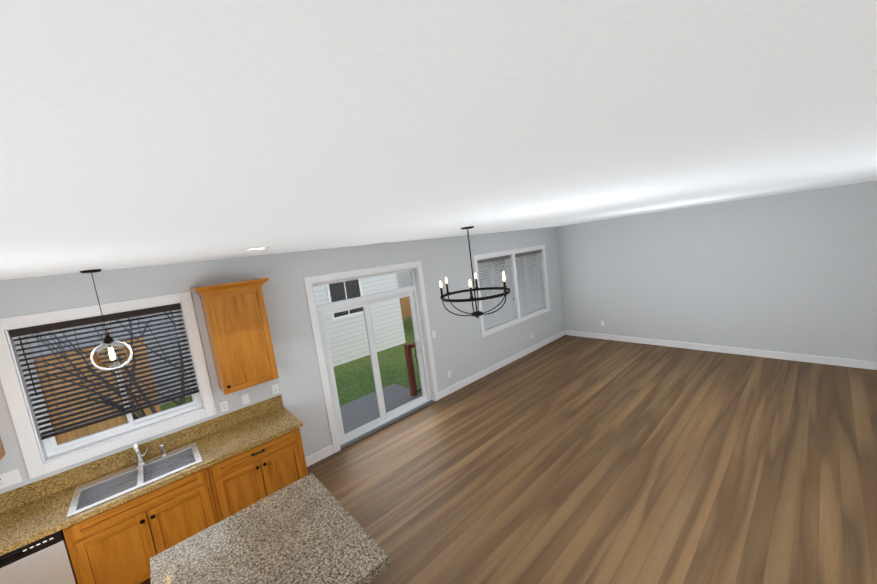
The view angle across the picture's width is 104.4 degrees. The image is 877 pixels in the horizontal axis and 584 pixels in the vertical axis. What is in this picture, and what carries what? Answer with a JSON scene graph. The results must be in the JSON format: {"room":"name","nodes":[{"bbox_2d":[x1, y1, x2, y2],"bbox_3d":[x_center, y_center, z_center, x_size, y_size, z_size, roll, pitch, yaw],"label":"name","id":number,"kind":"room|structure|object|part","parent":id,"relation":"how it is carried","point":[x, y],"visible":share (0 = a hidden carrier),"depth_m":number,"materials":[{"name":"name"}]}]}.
{"room":"kitchen","nodes":[
{"label":"kitchen","id":0,"kind":"room"},
{"bbox_2d":[76,463,195,538],"bbox_3d":[-2.192,1.663,3.150,1.587,0.186,0.085,-13,9,-40],"label":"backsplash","id":1,"kind":"structure","parent":0,"relation":"attached to","point":[176,482],"depth_m":2.86,"materials":[{"name":"brown wood"}]},
{"bbox_2d":[0,227,564,493],"bbox_3d":[-0.664,0.609,5.378,10.250,2.744,0.160,-13,9,-40],"label":"wall","id":2,"kind":"structure","parent":0,"point":[463,349],"depth_m":4.33,"materials":[{"name":"paint"}]},
{"bbox_2d":[0,437,4,459],"bbox_3d":[-3.738,0.824,2.341,0.700,1.128,0.348,-13,9,-40],"label":"upper cabinet","id":3,"kind":"object","parent":2,"relation":"attached to","point":[2,452],"depth_m":2.73,"materials":[{"name":"brown wood"}]},
{"bbox_2d":[0,469,21,488],"bbox_3d":[-3.519,1.529,2.773,0.142,0.115,0.009,-13,9,-40],"label":"electrical outlet plate","id":4,"kind":"object","parent":2,"relation":"attached to","point":[9,478],"depth_m":2.78,"materials":[{"name":"white plastic"}]},
{"bbox_2d":[9,303,201,456],"bbox_3d":[-3.069,0.781,3.271,1.141,1.154,0.147,-13,9,-40],"label":"kitchen window","id":5,"kind":"structure","parent":2,"relation":"in","point":[48,433],"depth_m":3.18,"materials":[{"name":"white plastic"}]},
{"bbox_3d":[-3.030,0.709,3.217,1.066,0.895,0.016,-13,9,-40],"label":"blind cord","id":6,"kind":"part","parent":5,"relation":"part of","materials":[{"name":"brown plastic"}]},
{"bbox_2d":[0,395,283,522],"bbox_3d":[-2.877,1.690,2.970,3.110,0.327,0.556,-13,9,-40],"label":"backsplash","id":7,"kind":"structure","parent":2,"relation":"attached to","point":[106,494],"depth_m":3.12,"materials":[{"name":"brown stone"}]},
{"bbox_2d":[220,400,228,411],"bbox_3d":[-2.377,1.269,3.772,0.072,0.115,0.007,-13,9,-40],"label":"electrical outlet plate","id":8,"kind":"object","parent":2,"relation":"attached to","point":[224,407],"depth_m":3.77,"materials":[{"name":"white plastic"}]},
{"bbox_2d":[196,278,278,394],"bbox_3d":[-2.171,0.456,3.712,0.531,1.128,0.348,-13,9,-40],"label":"upper cabinet","id":9,"kind":"object","parent":2,"relation":"attached to","point":[238,329],"depth_m":3.57,"materials":[{"name":"brown wood"}]},
{"bbox_2d":[241,394,249,404],"bbox_3d":[-2.216,1.233,3.911,0.072,0.115,0.008,-13,9,-40],"label":"electrical outlet plate","id":10,"kind":"object","parent":2,"relation":"attached to","point":[245,398],"depth_m":3.91,"materials":[{"name":"white plastic"}]},
{"bbox_2d":[0,245,549,478],"bbox_3d":[-0.431,0.717,5.522,8.199,2.440,0.103,-13,9,-40],"label":"window trim","id":11,"kind":"structure","parent":2,"relation":"attached to","point":[22,419],"depth_m":3.43,"materials":[{"name":"white wood"}]},
{"bbox_2d":[272,384,278,394],"bbox_3d":[-1.976,1.180,4.123,0.072,0.115,0.007,-13,9,-40],"label":"electrical outlet plate","id":12,"kind":"object","parent":2,"relation":"attached to","point":[275,389],"depth_m":4.12,"materials":[{"name":"white plastic"}]},
{"bbox_2d":[305,445,333,466],"bbox_3d":[-1.614,2.174,4.451,0.505,0.125,0.014,-13,9,-40],"label":"baseboard","id":13,"kind":"structure","parent":2,"relation":"attached to","point":[329,450],"depth_m":4.48,"materials":[{"name":"white wood"}]},
{"bbox_2d":[312,268,430,445],"bbox_3d":[-0.926,0.887,5.193,1.720,2.307,0.089,-13,9,-40],"label":"sliding glass door","id":14,"kind":"structure","parent":2,"relation":"in","point":[365,302],"depth_m":5.14,"materials":[{"name":"white plastic"}]},
{"bbox_2d":[340,400,433,448],"bbox_3d":[-0.764,2.018,5.311,1.720,0.012,0.160,-13,9,-40],"label":"door threshold sill","id":15,"kind":"structure","parent":2,"relation":"attached to","point":[385,424],"depth_m":5.21,"materials":[{"name":"grey metal"}]},
{"bbox_2d":[438,330,564,398],"bbox_3d":[1.608,1.418,7.267,4.334,0.125,0.018,-13,9,-40],"label":"baseboard","id":16,"kind":"structure","parent":2,"relation":"attached to","point":[463,383],"depth_m":6.86,"materials":[{"name":"white wood"}]},
{"bbox_2d":[477,250,545,328],"bbox_3d":[1.619,-0.119,7.358,2.282,1.407,0.173,-13,9,-40],"label":"dining room window","id":17,"kind":"structure","parent":2,"relation":"in","point":[529,305],"depth_m":7.27,"materials":[{"name":"white plastic"}]},
{"bbox_2d":[477,254,516,328],"bbox_3d":[1.185,-0.022,6.952,1.072,1.363,0.062,-13,9,-40],"label":"blind","id":18,"kind":"object","parent":17,"relation":"attached to","point":[497,316],"depth_m":6.94,"materials":[{"name":"grey"}]},
{"bbox_3d":[1.558,-0.269,7.234,0.016,0.907,0.016,-13,9,-40],"label":"blind cord","id":19,"kind":"part","parent":17,"relation":"part of","materials":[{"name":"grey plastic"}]},
{"bbox_2d":[511,250,545,316],"bbox_3d":[2.078,-0.232,7.732,1.072,1.363,0.062,-13,9,-40],"label":"blind","id":20,"kind":"object","parent":17,"relation":"attached to","point":[526,306],"depth_m":7.73,"materials":[{"name":"grey"}]},
{"bbox_3d":[2.450,-0.478,8.014,0.016,0.907,0.016,-13,9,-40],"label":"blind cord","id":21,"kind":"part","parent":17,"relation":"part of","materials":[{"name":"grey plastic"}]},
{"bbox_2d":[0,0,876,279],"bbox_3d":[1.256,-0.766,2.812,10.250,0.120,6.520,-13,9,-40],"label":"ceiling","id":22,"kind":"structure","parent":0,"point":[138,133],"depth_m":0.50,"materials":[{"name":"paint"}]},
{"bbox_2d":[80,269,132,369],"bbox_3d":[-2.884,0.244,2.926,0.268,0.872,0.268,-13,9,-40],"label":"pendant light","id":23,"kind":"object","parent":22,"relation":"hanging from","point":[109,343],"visible":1,"depth_m":2.91,"materials":[{"name":"black metal"}]},
{"bbox_3d":[-2.845,0.550,2.964,0.268,0.251,0.268,-13,9,-40],"label":"globe","id":24,"kind":"part","parent":23,"relation":"part of","materials":[{"name":"clear glass"}]},
{"bbox_2d":[243,247,269,250],"bbox_3d":[-1.470,-0.349,2.751,0.200,0.008,0.200,-13,9,-40],"label":"recessed light","id":25,"kind":"object","parent":22,"relation":"in","point":[257,248],"visible":1,"depth_m":2.72,"materials":[{"name":"white plastic"}]},
{"bbox_2d":[439,226,509,317],"bbox_3d":[0.361,-0.196,3.605,0.746,0.976,0.776,-13,9,-40],"label":"chandelier","id":26,"kind":"object","parent":22,"relation":"hanging from","point":[476,313],"visible":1,"depth_m":3.57,"materials":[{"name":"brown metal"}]},
{"bbox_2d":[307,335,876,583],"bbox_3d":[2.582,1.826,4.014,7.630,0.120,6.520,-13,9,-40],"label":"floor","id":27,"kind":"structure","parent":0,"point":[566,459],"depth_m":3.59,"materials":[{"name":"brown wood"}]},
{"bbox_2d":[556,180,876,361],"bbox_3d":[5.173,-0.234,6.259,0.160,2.744,6.200,-13,9,-40],"label":"wall","id":28,"kind":"structure","parent":0,"point":[795,272],"depth_m":5.97,"materials":[{"name":"paint"}]},
{"bbox_2d":[565,330,876,369],"bbox_3d":[5.259,1.070,6.374,0.018,0.125,6.170,-13,9,-40],"label":"baseboard","id":29,"kind":"structure","parent":28,"relation":"attached to","point":[872,365],"depth_m":6.13,"materials":[{"name":"white"}]},
{"bbox_3d":[-1.217,2.719,0.692,2.620,0.120,6.520,-13,9,-40],"label":"floor","id":30,"kind":"structure","parent":0,"visible":0},
{"bbox_2d":[0,523,79,583],"bbox_3d":[-3.198,2.238,2.649,0.660,0.835,0.627,-13,9,-40],"label":"base cabinet","id":31,"kind":"object","parent":30,"relation":"on","point":[45,561],"depth_m":2.50,"materials":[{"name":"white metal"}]},
{"bbox_2d":[0,483,83,554],"bbox_3d":[-3.495,1.855,2.359,1.382,0.045,0.662,-13,9,-40],"label":"countertop","id":32,"kind":"structure","parent":31,"relation":"on","point":[41,518],"depth_m":2.61,"materials":[{"name":"brown stone"}]},
{"bbox_2d":[66,441,202,532],"bbox_3d":[-2.667,1.726,3.070,0.870,0.186,0.520,-13,9,-40],"label":"sink","id":33,"kind":"object","parent":32,"relation":"in","point":[90,495],"depth_m":3.06,"materials":[{"name":"silver metal"}]},
{"bbox_2d":[133,443,167,466],"bbox_3d":[-2.749,1.511,3.231,0.236,0.219,0.154,-13,9,-40],"label":"faucet","id":34,"kind":"object","parent":33,"relation":"on","point":[140,462],"depth_m":3.23,"materials":[{"name":"silver metal"}]},
{"bbox_2d":[0,494,95,583],"bbox_3d":[-3.199,2.243,2.615,0.614,0.835,0.584,-13,9,-40],"label":"dishwasher","id":35,"kind":"object","parent":31,"relation":"in","point":[49,559],"depth_m":2.49,"materials":[{"name":"silver plastic"}]},
{"bbox_2d":[68,479,215,583],"bbox_3d":[-2.628,2.179,3.142,0.864,0.690,0.637,-13,9,-40],"label":"base cabinet","id":36,"kind":"object","parent":30,"relation":"on","point":[121,553],"depth_m":2.84,"materials":[{"name":"brown wood"}]},
{"bbox_2d":[188,427,307,522],"bbox_3d":[-2.013,1.956,3.678,0.943,0.845,0.637,-13,9,-40],"label":"base cabinet","id":37,"kind":"object","parent":30,"relation":"on","point":[237,483],"depth_m":3.41,"materials":[{"name":"brown wood"}]},
{"bbox_2d":[192,407,302,470],"bbox_3d":[-2.035,1.512,3.636,0.936,0.045,0.662,-13,9,-40],"label":"countertop","id":38,"kind":"structure","parent":37,"relation":"on","point":[214,448],"depth_m":3.54,"materials":[{"name":"brown stone"}]},
{"bbox_2d":[150,473,389,583],"bbox_3d":[-0.978,2.005,2.062,1.021,0.890,1.140,-13,9,-40],"label":"kitchen island","id":39,"kind":"object","parent":30,"relation":"on","point":[308,529],"visible":1,"depth_m":2.07,"materials":[{"name":"granite"},{"name":"maple"}]},
{"label":"outside","id":40,"kind":"structure","parent":0,"visible":0},
{"bbox_2d":[27,253,537,444],"bbox_3d":[-23.572,-2.678,38.451,100.000,9.650,79.839,-13,9,-40],"label":"yard","id":41,"kind":"structure","parent":40,"point":[383,328],"depth_m":10.62,"materials":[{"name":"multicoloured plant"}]}
]}

